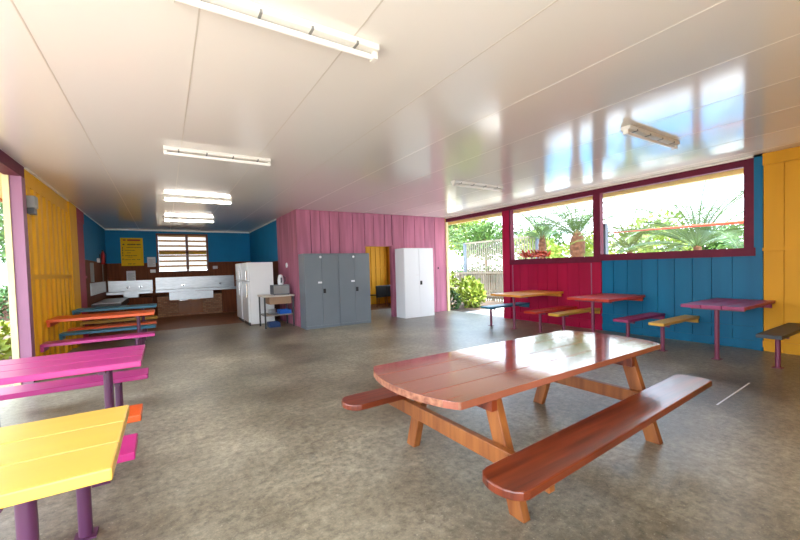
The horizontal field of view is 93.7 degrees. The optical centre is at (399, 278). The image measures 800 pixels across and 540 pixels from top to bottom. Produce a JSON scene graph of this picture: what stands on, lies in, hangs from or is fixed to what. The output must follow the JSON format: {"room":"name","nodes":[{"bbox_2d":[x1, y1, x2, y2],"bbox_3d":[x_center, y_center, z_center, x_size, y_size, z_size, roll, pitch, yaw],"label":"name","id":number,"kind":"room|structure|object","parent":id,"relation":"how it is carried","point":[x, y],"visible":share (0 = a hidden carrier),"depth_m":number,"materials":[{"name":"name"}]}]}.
{"room":"eatery","nodes":[
{"label":"eatery","id":0,"kind":"room"},
{"bbox_2d":[0,323,11,360],"bbox_3d":[-12.447,1.646,9.325,6.700,0.030,23.000,-3,2,-32],"label":"ground","id":1,"kind":"structure","parent":0,"point":[7,336],"depth_m":9.95,"materials":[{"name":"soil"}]},
{"bbox_2d":[0,263,7,288],"bbox_3d":[-19.101,0.428,16.351,0.200,2.430,20.000,-3,2,-32],"label":"wall","id":2,"kind":"structure","parent":1,"relation":"on","point":[3,267],"depth_m":20.39,"materials":[{"name":"white"}]},
{"bbox_2d":[0,285,9,320],"bbox_3d":[-14.894,0.932,13.863,1.497,1.516,7.680,-3,2,-32],"label":"hedge","id":3,"kind":"object","parent":1,"relation":"on","point":[4,299],"visible":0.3,"depth_m":13.55,"materials":[{"name":"green plant"}]},
{"bbox_2d":[0,320,11,359],"bbox_3d":[-7.501,1.192,6.516,1.639,1.131,3.152,-3,2,-32],"label":"shrub","id":4,"kind":"object","parent":1,"relation":"on","point":[5,347],"visible":0.54,"depth_m":6.20,"materials":[{"name":"green plant"}]},
{"bbox_2d":[24,169,107,356],"bbox_3d":[-7.475,-0.102,8.802,0.145,3.000,8.340,-3,2,-32],"label":"wall","id":5,"kind":"structure","parent":0,"point":[48,230],"depth_m":6.77,"materials":[{"name":"yellow paint"}]},
{"bbox_2d":[26,195,37,214],"bbox_3d":[-5.280,-1.054,5.381,0.105,0.260,0.160,-3,2,-32],"label":"meter box","id":6,"kind":"object","parent":5,"relation":"attached to","point":[31,201],"visible":0.84,"depth_m":5.33,"materials":[{"name":"grey metal"}]},
{"bbox_2d":[24,167,104,228],"bbox_3d":[-7.461,-1.593,8.776,0.025,0.020,8.310,-3,2,-32],"label":"trim","id":7,"kind":"structure","parent":5,"relation":"attached to","point":[26,169],"depth_m":6.60,"materials":[{"name":"white"}]},
{"bbox_2d":[90,281,105,295],"bbox_3d":[-8.521,0.254,10.618,0.014,0.320,2.840,-3,2,-32],"label":"backsplash","id":8,"kind":"structure","parent":5,"relation":"attached to","point":[99,287],"depth_m":10.35,"materials":[{"name":"silver metal"}]},
{"bbox_2d":[105,230,250,315],"bbox_3d":[-7.766,-0.239,13.563,4.680,3.000,0.105,-3,2,-32],"label":"wall","id":9,"kind":"structure","parent":0,"point":[222,247],"depth_m":13.15,"materials":[{"name":"blue paint"}]},
{"bbox_2d":[108,280,152,291],"bbox_3d":[-9.080,0.233,12.662,1.220,0.350,0.012,-3,2,-32],"label":"backsplash","id":10,"kind":"structure","parent":9,"relation":"attached to","point":[113,286],"depth_m":12.65,"materials":[{"name":"silver metal"}]},
{"bbox_2d":[126,271,135,280],"bbox_3d":[-9.085,-0.103,12.671,0.250,0.340,0.006,-3,2,-32],"label":"paper notice","id":11,"kind":"object","parent":9,"relation":"attached to","point":[131,276],"visible":1,"depth_m":12.67,"materials":[{"name":"white paper"}]},
{"bbox_2d":[120,238,143,265],"bbox_3d":[-9.053,-0.915,12.680,0.620,0.940,0.018,-3,2,-32],"label":"wall sign","id":12,"kind":"object","parent":9,"relation":"attached to","point":[131,248],"visible":1,"depth_m":12.67,"materials":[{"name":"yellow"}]},
{"bbox_2d":[122,244,140,259],"bbox_3d":[-9.056,-0.842,12.671,0.520,0.685,0.002,-3,2,-32],"label":"print","id":13,"kind":"object","parent":12,"relation":"attached to","point":[129,251],"depth_m":12.66,"materials":[{"name":"brown"}]},
{"bbox_2d":[147,257,155,266],"bbox_3d":[-8.595,-0.587,12.973,0.240,0.340,0.006,-3,2,-32],"label":"paper notice","id":14,"kind":"object","parent":9,"relation":"attached to","point":[151,261],"visible":1,"depth_m":12.97,"materials":[{"name":"white paper"}]},
{"bbox_2d":[105,229,248,232],"bbox_3d":[-7.775,-1.715,13.472,4.470,0.045,0.020,-3,2,-32],"label":"trim","id":15,"kind":"structure","parent":9,"relation":"attached to","point":[105,229],"depth_m":13.31,"materials":[{"name":"white"}]},
{"bbox_2d":[156,233,208,272],"bbox_3d":[-7.804,-0.932,13.504,1.610,1.370,0.110,-3,2,-32],"label":"window","id":16,"kind":"structure","parent":9,"relation":"in","point":[176,251],"depth_m":13.48,"materials":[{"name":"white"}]},
{"bbox_2d":[249,209,300,326],"bbox_3d":[-4.185,-0.303,12.159,0.103,2.999,6.150,-3,2,-32],"label":"wall","id":17,"kind":"structure","parent":0,"point":[287,247],"depth_m":10.73,"materials":[{"name":"pink paint"}]},
{"bbox_2d":[296,209,446,324],"bbox_3d":[-0.565,-0.369,10.860,4.831,2.996,0.140,-3,2,-32],"label":"wall partition","id":18,"kind":"structure","parent":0,"point":[318,231],"depth_m":10.76,"materials":[{"name":"pink paint"}]},
{"bbox_2d":[365,246,387,303],"bbox_3d":[-2.531,-0.413,14.150,4.820,3.000,0.135,-3,2,-32],"label":"wall","id":19,"kind":"structure","parent":0,"point":[378,267],"depth_m":15.11,"materials":[{"name":"paint"}]},
{"bbox_2d":[0,0,799,231],"bbox_3d":[-1.360,-1.809,7.627,9.850,0.122,17.000,-3,2,-32],"label":"ceiling","id":20,"kind":"structure","parent":0,"point":[532,99],"depth_m":3.47,"materials":[{"name":"white paint"}]},
{"bbox_2d":[0,149,23,177],"bbox_3d":[-3.048,-1.435,1.582,0.160,0.160,8.550,-3,2,-32],"label":"beam","id":21,"kind":"structure","parent":20,"relation":"attached to","point":[8,166],"depth_m":4.82,"materials":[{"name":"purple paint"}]},
{"bbox_2d":[163,217,213,222],"bbox_3d":[-5.922,-1.655,10.550,1.260,0.095,0.120,-3,2,-32],"label":"ceiling light","id":22,"kind":"object","parent":20,"relation":"attached to","point":[164,218],"visible":1,"depth_m":10.50,"materials":[{"name":"white plastic"}]},
{"bbox_2d":[162,195,231,204],"bbox_3d":[-4.140,-1.621,7.714,1.260,0.095,0.120,-3,2,-32],"label":"ceiling light","id":23,"kind":"object","parent":20,"relation":"attached to","point":[170,198],"visible":1,"depth_m":7.66,"materials":[{"name":"white plastic"}]},
{"bbox_2d":[163,145,270,166],"bbox_3d":[-2.341,-1.589,4.888,1.260,0.095,0.120,-3,2,-32],"label":"ceiling light","id":24,"kind":"object","parent":20,"relation":"attached to","point":[167,150],"visible":1,"depth_m":4.83,"materials":[{"name":"white"}]},
{"bbox_2d":[167,0,378,62],"bbox_3d":[-0.702,-1.559,2.316,1.260,0.095,0.120,-3,2,-32],"label":"ceiling light","id":25,"kind":"object","parent":20,"relation":"attached to","point":[246,11],"visible":1,"depth_m":2.29,"materials":[{"name":"white plastic"}]},
{"bbox_2d":[451,180,502,191],"bbox_3d":[1.495,-1.773,7.177,1.260,0.095,0.120,-3,2,-32],"label":"ceiling light","id":26,"kind":"object","parent":20,"relation":"attached to","point":[454,182],"visible":1,"depth_m":7.11,"materials":[{"name":"white"}]},
{"bbox_2d":[446,158,753,221],"bbox_3d":[3.507,-1.865,8.953,0.120,0.138,7.470,-3,2,-32],"label":"beam","id":27,"kind":"structure","parent":20,"relation":"attached to","point":[740,164],"depth_m":7.36,"materials":[{"name":"red paint"}]},
{"bbox_2d":[621,125,679,149],"bbox_3d":[3.133,-1.745,4.663,1.260,0.095,0.120,-3,2,-32],"label":"ceiling light","id":28,"kind":"object","parent":20,"relation":"attached to","point":[630,130],"visible":1,"depth_m":4.58,"materials":[{"name":"white plastic"}]},
{"bbox_3d":[3.209,-1.936,10.082,0.580,0.050,16.300,-3,2,-32],"label":"eave","id":29,"kind":"object","parent":20,"relation":"attached to","visible":0},
{"bbox_2d":[448,168,743,224],"bbox_3d":[3.448,-1.880,10.233,0.140,0.085,16.300,-3,2,-32],"label":"eave","id":30,"kind":"object","parent":29,"relation":"attached to","point":[736,172],"visible":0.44,"depth_m":7.91,"materials":[{"name":"beige paint"}]},
{"bbox_2d":[0,303,799,539],"bbox_3d":[-1.271,1.306,7.720,9.740,0.122,17.000,-3,2,-32],"label":"floor","id":31,"kind":"structure","parent":0,"point":[245,432],"depth_m":2.97,"materials":[{"name":"concrete"}]},
{"bbox_2d":[1,173,21,385],"bbox_3d":[-5.275,-0.045,5.106,0.068,2.980,0.140,-3,2,-32],"label":"post","id":32,"kind":"object","parent":31,"relation":"on","point":[4,178],"visible":0.57,"depth_m":5.05,"materials":[{"name":"beige paint"}]},
{"bbox_2d":[9,175,34,383],"bbox_3d":[-5.208,0.021,5.185,0.120,2.840,0.160,-3,2,-32],"label":"post","id":33,"kind":"object","parent":31,"relation":"on","point":[16,183],"visible":0.86,"depth_m":5.12,"materials":[{"name":"paint"}]},
{"bbox_2d":[0,405,129,539],"bbox_3d":[-1.770,1.067,1.248,1.400,0.785,0.745,-3,2,-32],"label":"table","id":34,"kind":"object","parent":31,"relation":"on","point":[53,456],"visible":1,"depth_m":1.42,"materials":[{"name":"yellow paint"}]},
{"bbox_2d":[0,345,145,408],"bbox_3d":[-2.793,1.048,2.876,1.400,0.785,0.800,-3,2,-32],"label":"table","id":35,"kind":"object","parent":31,"relation":"on","point":[102,361],"visible":0.86,"depth_m":2.89,"materials":[{"name":"pink paint"}]},
{"bbox_2d":[0,368,148,427],"bbox_3d":[-3.166,1.201,3.482,1.400,0.465,0.320,-3,2,-32],"label":"bench","id":36,"kind":"object","parent":31,"relation":"on","point":[13,392],"visible":0.72,"depth_m":3.49,"materials":[{"name":"pink paint"}]},
{"bbox_2d":[40,331,154,351],"bbox_3d":[-4.778,1.171,6.035,1.415,0.465,0.320,-3,2,-32],"label":"bench","id":37,"kind":"object","parent":31,"relation":"on","point":[44,346],"visible":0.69,"depth_m":5.92,"materials":[{"name":"pink paint"}]},
{"bbox_2d":[46,309,154,344],"bbox_3d":[-5.100,1.005,6.534,1.415,0.785,0.690,-3,2,-32],"label":"table","id":38,"kind":"object","parent":31,"relation":"on","point":[51,322],"visible":0.84,"depth_m":6.38,"materials":[{"name":"orange paint"}]},
{"bbox_2d":[74,433,137,539],"bbox_3d":[-2.139,1.220,1.847,1.400,0.465,0.300,-3,2,-32],"label":"bench","id":39,"kind":"object","parent":31,"relation":"on","point":[86,531],"visible":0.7,"depth_m":2.07,"materials":[{"name":"paint"}]},
{"bbox_2d":[59,324,155,344],"bbox_3d":[-5.398,1.159,7.022,1.415,0.465,0.290,-3,2,-32],"label":"bench","id":40,"kind":"object","parent":31,"relation":"on","point":[62,336],"visible":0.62,"depth_m":6.90,"materials":[{"name":"blue paint"}]},
{"bbox_2d":[90,281,128,332],"bbox_3d":[-8.254,0.721,10.791,0.610,1.280,2.840,-3,2,-32],"label":"counter","id":41,"kind":"object","parent":31,"relation":"on","point":[99,287],"visible":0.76,"depth_m":9.89,"materials":[{"name":"grey metal"}]},
{"bbox_2d":[67,321,156,344],"bbox_3d":[-5.736,1.152,7.559,1.415,0.465,0.280,-3,2,-32],"label":"bench","id":42,"kind":"object","parent":31,"relation":"on","point":[144,322],"visible":0.66,"depth_m":7.47,"materials":[{"name":"orange paint"}]},
{"bbox_2d":[72,303,156,340],"bbox_3d":[-6.025,0.986,8.031,1.390,0.785,0.650,-3,2,-32],"label":"table","id":43,"kind":"object","parent":31,"relation":"on","point":[78,311],"visible":0.91,"depth_m":7.87,"materials":[{"name":"blue paint"}]},
{"bbox_2d":[92,404,142,487],"bbox_3d":[-2.480,1.214,2.389,1.400,0.465,0.280,-3,2,-32],"label":"bench","id":44,"kind":"object","parent":31,"relation":"on","point":[135,414],"visible":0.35,"depth_m":2.63,"materials":[{"name":"orange paint"}]},
{"bbox_2d":[80,316,157,331],"bbox_3d":[-6.321,1.141,8.514,1.390,0.465,0.280,-3,2,-32],"label":"bench","id":45,"kind":"object","parent":31,"relation":"on","point":[82,324],"visible":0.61,"depth_m":8.36,"materials":[{"name":"paint"}]},
{"bbox_2d":[106,280,153,317],"bbox_3d":[-8.911,0.695,12.428,1.220,1.270,0.597,-3,2,-32],"label":"countertop","id":46,"kind":"structure","parent":31,"relation":"on","point":[131,289],"depth_m":12.45,"materials":[{"name":"silver metal"}]},
{"bbox_2d":[157,293,221,316],"bbox_3d":[-7.459,0.908,13.370,1.980,0.700,0.542,-3,2,-32],"label":"brick base","id":47,"kind":"object","parent":31,"relation":"on","point":[166,307],"visible":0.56,"depth_m":13.12,"materials":[{"name":"brown brick"}]},
{"bbox_2d":[169,290,212,299],"bbox_3d":[-7.236,0.557,13.025,1.320,0.250,0.355,-3,2,-32],"label":"trough","id":48,"kind":"object","parent":47,"relation":"attached to","point":[208,293],"visible":1,"depth_m":12.87,"materials":[{"name":"silver metal"}]},
{"bbox_2d":[155,275,235,292],"bbox_3d":[-7.264,0.219,13.457,2.520,0.620,0.597,-3,2,-32],"label":"countertop","id":49,"kind":"structure","parent":47,"relation":"on","point":[196,283],"depth_m":13.56,"materials":[{"name":"silver metal"}]},
{"bbox_2d":[220,289,236,311],"bbox_3d":[-6.404,0.791,14.043,0.510,0.830,0.540,-3,2,-32],"label":"panel","id":50,"kind":"object","parent":31,"relation":"on","point":[229,296],"visible":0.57,"depth_m":13.80,"materials":[{"name":"brown wood"}]},
{"bbox_2d":[235,263,244,321],"bbox_3d":[-4.534,0.383,11.351,0.710,1.700,0.840,-3,2,-32],"label":"fridge","id":51,"kind":"object","parent":31,"relation":"on","point":[237,266],"visible":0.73,"depth_m":11.07,"materials":[{"name":"white metal"}]},
{"bbox_2d":[241,262,274,325],"bbox_3d":[-4.010,0.392,10.535,0.710,1.700,0.860,-3,2,-32],"label":"fridge","id":52,"kind":"object","parent":31,"relation":"on","point":[257,277],"visible":0.94,"depth_m":10.16,"materials":[{"name":"white metal"}]},
{"bbox_2d":[267,321,280,327],"bbox_3d":[-3.291,1.179,9.780,0.280,0.130,0.280,-3,2,-32],"label":"storage box","id":53,"kind":"object","parent":31,"relation":"on","point":[270,324],"visible":1,"depth_m":9.68,"materials":[{"name":"blue plastic"}]},
{"bbox_2d":[257,294,294,328],"bbox_3d":[-3.247,0.828,9.862,0.790,0.825,0.700,-3,2,-32],"label":"table","id":54,"kind":"object","parent":31,"relation":"on","point":[269,299],"visible":0.9,"depth_m":9.66,"materials":[{"name":"beige laminate"}]},
{"bbox_2d":[260,312,292,316],"bbox_3d":[-3.245,0.918,9.865,0.730,0.025,0.640,-3,2,-32],"label":"shelf","id":55,"kind":"object","parent":54,"relation":"attached to","point":[275,314],"depth_m":9.65,"materials":[{"name":"brown laminate"}]},
{"bbox_2d":[270,284,289,294],"bbox_3d":[-3.178,0.281,9.921,0.425,0.260,0.343,-3,2,-32],"label":"microwave","id":56,"kind":"object","parent":54,"relation":"on","point":[285,288],"visible":0.95,"depth_m":9.78,"materials":[{"name":"grey paint"}]},
{"bbox_2d":[298,253,339,329],"bbox_3d":[-2.035,0.290,9.484,0.875,1.850,0.482,-3,2,-31],"label":"tall cabinet","id":57,"kind":"object","parent":31,"relation":"on","point":[318,272],"visible":1,"depth_m":9.28,"materials":[{"name":"grey metal"}]},
{"bbox_2d":[338,253,370,325],"bbox_3d":[-1.279,0.254,9.937,0.875,1.850,0.482,-3,2,-31],"label":"tall cabinet","id":58,"kind":"object","parent":31,"relation":"on","point":[353,268],"visible":0.98,"depth_m":9.74,"materials":[{"name":"grey metal"}]},
{"bbox_2d":[370,285,385,304],"bbox_3d":[-0.850,0.641,14.058,0.480,0.801,0.484,-3,2,-44],"label":"plastic chair","id":59,"kind":"object","parent":31,"relation":"on","point":[380,290],"visible":0.82,"depth_m":13.88,"materials":[{"name":"black plastic"}]},
{"bbox_2d":[395,248,434,318],"bbox_3d":[0.442,0.102,11.007,1.030,1.985,0.492,-3,2,-32],"label":"tall cabinet","id":60,"kind":"object","parent":31,"relation":"on","point":[413,266],"visible":1,"depth_m":10.78,"materials":[{"name":"white metal"}]},
{"bbox_2d":[445,222,449,310],"bbox_3d":[1.508,-0.397,12.150,0.090,2.850,0.160,-3,2,-32],"label":"post","id":61,"kind":"object","parent":31,"relation":"on","point":[446,223],"visible":0.71,"depth_m":12.08,"materials":[{"name":"beige paint"}]},
{"bbox_2d":[481,302,529,325],"bbox_3d":[2.592,0.855,9.172,1.378,0.465,0.320,-3,2,-32],"label":"bench","id":62,"kind":"object","parent":31,"relation":"on","point":[520,304],"visible":1,"depth_m":8.97,"materials":[{"name":"blue paint"}]},
{"bbox_2d":[502,210,511,318],"bbox_3d":[2.884,-0.378,10.015,0.130,2.860,0.240,-3,2,-32],"label":"post","id":63,"kind":"object","parent":31,"relation":"on","point":[505,214],"visible":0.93,"depth_m":9.97,"materials":[{"name":"paint"}]},
{"bbox_2d":[341,330,711,522],"bbox_3d":[1.071,0.962,2.983,2.685,0.720,1.686,-3,2,-33],"label":"picnic table","id":64,"kind":"object","parent":31,"relation":"on","point":[480,376],"visible":1,"depth_m":2.51,"materials":[{"name":"brown wood"}]},
{"bbox_2d":[491,290,562,328],"bbox_3d":[2.915,0.703,8.588,1.438,0.785,0.870,-3,2,-32],"label":"table","id":65,"kind":"object","parent":31,"relation":"on","point":[518,294],"visible":1,"depth_m":8.34,"materials":[{"name":"orange paint"}]},
{"bbox_2d":[524,306,576,332],"bbox_3d":[3.258,0.869,8.056,1.438,0.465,0.280,-3,2,-32],"label":"bench","id":66,"kind":"object","parent":31,"relation":"on","point":[544,311],"visible":0.98,"depth_m":7.84,"materials":[{"name":"red paint"}]},
{"bbox_2d":[548,307,600,329],"bbox_3d":[3.556,0.874,7.599,1.418,0.465,0.230,-3,2,-32],"label":"bench","id":67,"kind":"object","parent":31,"relation":"on","point":[563,314],"visible":0.83,"depth_m":7.39,"materials":[{"name":"paint"}]},
{"bbox_2d":[590,262,602,329],"bbox_3d":[4.204,0.360,7.983,0.115,1.430,0.240,-3,2,-32],"label":"post","id":68,"kind":"object","parent":31,"relation":"on","point":[596,266],"visible":0.43,"depth_m":7.92,"materials":[{"name":"paint"}]},
{"bbox_2d":[567,293,644,332],"bbox_3d":[3.930,0.717,7.142,1.258,0.785,0.800,-3,2,-32],"label":"table","id":69,"kind":"object","parent":31,"relation":"on","point":[603,297],"visible":0.92,"depth_m":6.90,"materials":[{"name":"red paint"}]},
{"bbox_2d":[613,312,664,336],"bbox_3d":[4.240,0.884,6.624,1.298,0.465,0.250,-3,2,-32],"label":"bench","id":70,"kind":"object","parent":31,"relation":"on","point":[653,315],"visible":0.84,"depth_m":6.45,"materials":[{"name":"purple paint"}]},
{"bbox_2d":[648,315,699,351],"bbox_3d":[4.524,0.889,6.171,1.298,0.465,0.220,-3,2,-32],"label":"bench","id":71,"kind":"object","parent":31,"relation":"on","point":[663,323],"visible":1,"depth_m":5.95,"materials":[{"name":"paint"}]},
{"bbox_2d":[681,298,774,359],"bbox_3d":[4.886,0.736,5.581,1.298,0.785,0.720,-3,2,-32],"label":"table","id":72,"kind":"object","parent":31,"relation":"on","point":[716,304],"visible":1,"depth_m":5.35,"materials":[{"name":"purple paint"}]},
{"bbox_2d":[754,154,763,350],"bbox_3d":[5.541,-0.397,5.779,0.130,2.998,0.100,-3,2,-32],"label":"post","id":73,"kind":"object","parent":31,"relation":"on","point":[758,161],"visible":0.79,"depth_m":5.74,"materials":[{"name":"teal paint"}]},
{"bbox_2d":[756,323,799,368],"bbox_3d":[5.165,0.903,5.026,1.406,0.470,0.240,-3,2,-32],"label":"bench","id":74,"kind":"object","parent":31,"relation":"on","point":[784,331],"visible":1,"depth_m":4.83,"materials":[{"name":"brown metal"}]},
{"bbox_2d":[387,219,445,302],"bbox_3d":[0.509,-0.494,13.818,0.100,3.000,3.730,-3,2,-32],"label":"wall","id":75,"kind":"structure","parent":0,"point":[388,255],"depth_m":15.28,"materials":[{"name":"paint"}]},
{"bbox_2d":[450,298,503,311],"bbox_3d":[1.718,1.009,15.380,3.440,0.090,5.800,-3,2,-32],"label":"ground","id":76,"kind":"structure","parent":0,"point":[461,309],"depth_m":13.64,"materials":[{"name":"concrete"}]},
{"bbox_2d":[449,268,458,289],"bbox_3d":[1.801,0.179,15.389,1.246,1.640,1.323,-3,2,-32],"label":"shrub","id":77,"kind":"object","parent":76,"relation":"on","point":[452,281],"visible":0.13,"depth_m":15.27,"materials":[{"name":"green plant"}]},
{"bbox_2d":[450,290,461,308],"bbox_3d":[1.778,0.740,12.906,0.777,0.834,0.786,-3,2,-32],"label":"shrub","id":78,"kind":"object","parent":76,"relation":"on","point":[454,295],"visible":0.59,"depth_m":12.80,"materials":[{"name":"green plant"}]},
{"bbox_2d":[453,275,486,307],"bbox_3d":[2.546,0.455,13.655,1.242,1.223,1.940,-1,2,12],"label":"shrub","id":79,"kind":"object","parent":76,"relation":"on","point":[473,291],"visible":0.98,"depth_m":13.21,"materials":[{"name":"green plant"}]},
{"bbox_2d":[468,308,503,316],"bbox_3d":[4.444,1.102,10.008,2.340,0.070,6.200,-3,2,-32],"label":"ground","id":80,"kind":"structure","parent":0,"point":[499,311],"depth_m":11.96,"materials":[{"name":"grey concrete"}]},
{"bbox_2d":[603,223,607,253],"bbox_3d":[4.560,-0.022,8.361,0.120,2.410,0.130,-3,2,-32],"label":"steel post","id":81,"kind":"object","parent":80,"relation":"on","point":[605,225],"visible":0.23,"depth_m":8.27,"materials":[{"name":"grey metal"}]},
{"bbox_2d":[511,146,799,354],"bbox_3d":[5.104,-0.404,6.466,0.140,2.996,8.130,-3,2,-32],"label":"wall","id":82,"kind":"structure","parent":0,"point":[666,284],"depth_m":6.36,"materials":[{"name":"teal paint"}]},
{"bbox_2d":[509,210,601,264],"bbox_3d":[3.577,-1.079,8.865,0.160,1.430,2.430,-3,2,-32],"label":"window","id":83,"kind":"structure","parent":82,"relation":"in","point":[588,259],"depth_m":9.13,"materials":[{"name":"red paint"}]},
{"bbox_2d":[593,193,603,255],"bbox_3d":[4.176,-1.133,7.906,0.120,1.300,0.150,-3,2,-32],"label":"post","id":84,"kind":"object","parent":83,"relation":"attached to","point":[598,247],"visible":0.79,"depth_m":7.86,"materials":[{"name":"red paint"}]},
{"bbox_2d":[445,154,762,218],"bbox_3d":[4.325,-1.898,7.506,0.030,0.032,10.750,-3,2,-32],"label":"trim","id":85,"kind":"structure","parent":82,"relation":"attached to","point":[748,157],"depth_m":7.30,"materials":[{"name":"white"}]},
{"bbox_2d":[600,164,755,260],"bbox_3d":[4.866,-1.070,6.811,0.160,1.400,2.420,-3,2,-32],"label":"window","id":86,"kind":"structure","parent":82,"relation":"in","point":[749,249],"depth_m":5.95,"materials":[{"name":"red paint"}]},
{"bbox_3d":[8.806,0.992,9.676,1.300,0.050,23.000,-3,2,-32],"label":"ground","id":87,"kind":"structure","parent":0,"visible":0},
{"bbox_2d":[453,262,503,298],"bbox_3d":[4.374,0.110,17.034,0.917,1.938,6.124,-3,2,-32],"label":"hedge","id":88,"kind":"object","parent":87,"relation":"on","point":[458,265],"visible":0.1,"depth_m":17.45,"materials":[{"name":"green plant"}]},
{"bbox_2d":[463,236,538,292],"bbox_3d":[4.245,-0.380,16.272,0.120,2.660,4.250,-3,2,-32],"label":"fence","id":89,"kind":"object","parent":87,"relation":"on","point":[466,257],"visible":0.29,"depth_m":16.67,"materials":[{"name":"grey"}]},
{"label":"outside","id":90,"kind":"structure","parent":0,"visible":0},
{"bbox_3d":[-36.781,2.740,0.550,58.100,0.170,120.000,-3,2,-32],"label":"ground","id":91,"kind":"structure","parent":90,"visible":0},
{"bbox_2d":[0,202,5,262],"bbox_3d":[-23.462,-2.719,19.616,7.633,8.785,6.926,-3,2,-32],"label":"tree","id":92,"kind":"object","parent":91,"relation":"on","point":[2,234],"visible":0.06,"depth_m":20.66,"materials":[{"name":"green plant"}]},
{"bbox_2d":[0,203,5,263],"bbox_3d":[-27.418,-2.447,26.171,7.459,8.077,5.769,-2,2,-1],"label":"tree","id":93,"kind":"object","parent":91,"relation":"on","point":[1,206],"visible":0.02,"depth_m":25.46,"materials":[{"name":"green plant"}]},
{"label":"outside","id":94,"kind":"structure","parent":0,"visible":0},
{"bbox_3d":[22.351,-0.157,37.655,62.160,0.170,120.000,-3,2,-32],"label":"ground","id":95,"kind":"structure","parent":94,"visible":0},
{"bbox_2d":[448,224,462,251],"bbox_3d":[2.052,-3.038,31.543,6.480,7.176,5.875,-3,2,-32],"label":"tree","id":96,"kind":"object","parent":95,"relation":"on","point":[451,227],"visible":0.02,"depth_m":30.95,"materials":[{"name":"green plant"}]},
{"bbox_2d":[448,229,467,253],"bbox_3d":[2.477,-1.170,23.488,3.799,3.903,4.164,-2,2,-1],"label":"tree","id":97,"kind":"object","parent":95,"relation":"on","point":[455,229],"visible":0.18,"depth_m":23.40,"materials":[{"name":"green plant"}]},
{"bbox_2d":[448,219,489,256],"bbox_3d":[6.951,-3.647,39.884,6.777,7.590,7.549,-3,2,-32],"label":"tree","id":98,"kind":"object","parent":95,"relation":"on","point":[477,221],"visible":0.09,"depth_m":38.97,"materials":[{"name":"green plant"}]},
{"bbox_2d":[449,272,503,301],"bbox_3d":[3.340,0.334,16.406,0.150,1.280,6.025,-3,2,-32],"label":"fence","id":99,"kind":"object","parent":95,"relation":"on","point":[458,275],"visible":0.3,"depth_m":15.69,"materials":[{"name":"beige wood"}]},
{"bbox_2d":[451,219,515,265],"bbox_3d":[6.343,-2.019,28.342,5.083,5.082,4.181,-3,2,-32],"label":"tree","id":100,"kind":"object","parent":95,"relation":"on","point":[474,235],"visible":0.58,"depth_m":27.62,"materials":[{"name":"green plant"}]},
{"bbox_2d":[518,249,552,258],"bbox_3d":[3.638,0.176,9.911,0.577,1.975,0.935,-3,2,-32],"label":"bromeliad","id":101,"kind":"object","parent":95,"relation":"on","point":[538,253],"visible":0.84,"depth_m":9.82,"materials":[{"name":"red plant"}]},
{"bbox_2d":[515,230,563,258],"bbox_3d":[9.956,-1.518,26.604,3.852,3.974,3.770,-3,2,-32],"label":"tree","id":102,"kind":"object","parent":95,"relation":"on","point":[554,248],"visible":0.29,"depth_m":25.89,"materials":[{"name":"green plant"}]},
{"bbox_2d":[487,206,592,258],"bbox_3d":[5.017,-0.850,13.083,3.500,3.748,3.378,0,2,41],"label":"palm","id":103,"kind":"object","parent":95,"relation":"on","point":[541,230],"visible":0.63,"depth_m":12.88,"materials":[{"name":"green plant"}]},
{"bbox_2d":[514,224,568,258],"bbox_3d":[11.478,-2.206,31.728,5.276,4.944,5.716,-3,2,-32],"label":"tree","id":104,"kind":"object","parent":95,"relation":"on","point":[555,236],"visible":0.05,"depth_m":30.90,"materials":[{"name":"green plant"}]},
{"bbox_2d":[516,197,653,256],"bbox_3d":[5.540,-1.040,11.848,3.561,4.173,3.600,-2,2,-12],"label":"palm","id":105,"kind":"object","parent":95,"relation":"on","point":[577,249],"visible":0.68,"depth_m":11.47,"materials":[{"name":"green plant"}]},
{"bbox_2d":[557,234,622,256],"bbox_3d":[13.391,-1.562,26.766,4.730,3.849,3.496,-1,2,30],"label":"tree","id":106,"kind":"object","parent":95,"relation":"on","point":[589,246],"visible":0.16,"depth_m":26.22,"materials":[{"name":"green plant"}]},
{"bbox_2d":[562,203,693,256],"bbox_3d":[6.463,-0.438,10.460,3.134,3.000,3.018,-2,2,-1],"label":"date palm","id":107,"kind":"object","parent":95,"relation":"on","point":[633,239],"visible":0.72,"depth_m":10.16,"materials":[{"name":"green plant"}]},
{"bbox_2d":[619,208,703,253],"bbox_3d":[15.582,-1.865,22.473,4.073,4.586,5.026,-1,2,14],"label":"tree","id":108,"kind":"object","parent":95,"relation":"on","point":[661,238],"visible":0.18,"depth_m":21.57,"materials":[{"name":"green plant"}]},
{"bbox_2d":[608,179,743,253],"bbox_3d":[7.205,-0.620,9.095,4.105,3.403,4.611,-3,2,-35],"label":"date palm","id":109,"kind":"object","parent":95,"relation":"on","point":[687,234],"visible":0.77,"depth_m":8.78,"materials":[{"name":"green plant"}]},
{"bbox_2d":[611,220,743,232],"bbox_3d":[6.393,0.025,6.887,4.658,2.297,0.151,0,2,42],"label":"rail","id":110,"kind":"object","parent":95,"relation":"on","point":[740,221],"visible":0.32,"depth_m":7.29,"materials":[{"name":"orange"}]},
{"bbox_2d":[684,223,743,249],"bbox_3d":[17.941,-1.448,22.025,3.263,3.639,3.958,-3,2,-32],"label":"tree","id":111,"kind":"object","parent":95,"relation":"on","point":[714,245],"visible":0.08,"depth_m":21.01,"materials":[{"name":"green plant"}]},
{"bbox_2d":[716,217,743,248],"bbox_3d":[18.710,-1.398,19.032,4.897,3.676,4.091,-2,2,-16],"label":"tree","id":112,"kind":"object","parent":95,"relation":"on","point":[720,246],"visible":0.02,"depth_m":19.38,"materials":[{"name":"green plant"}]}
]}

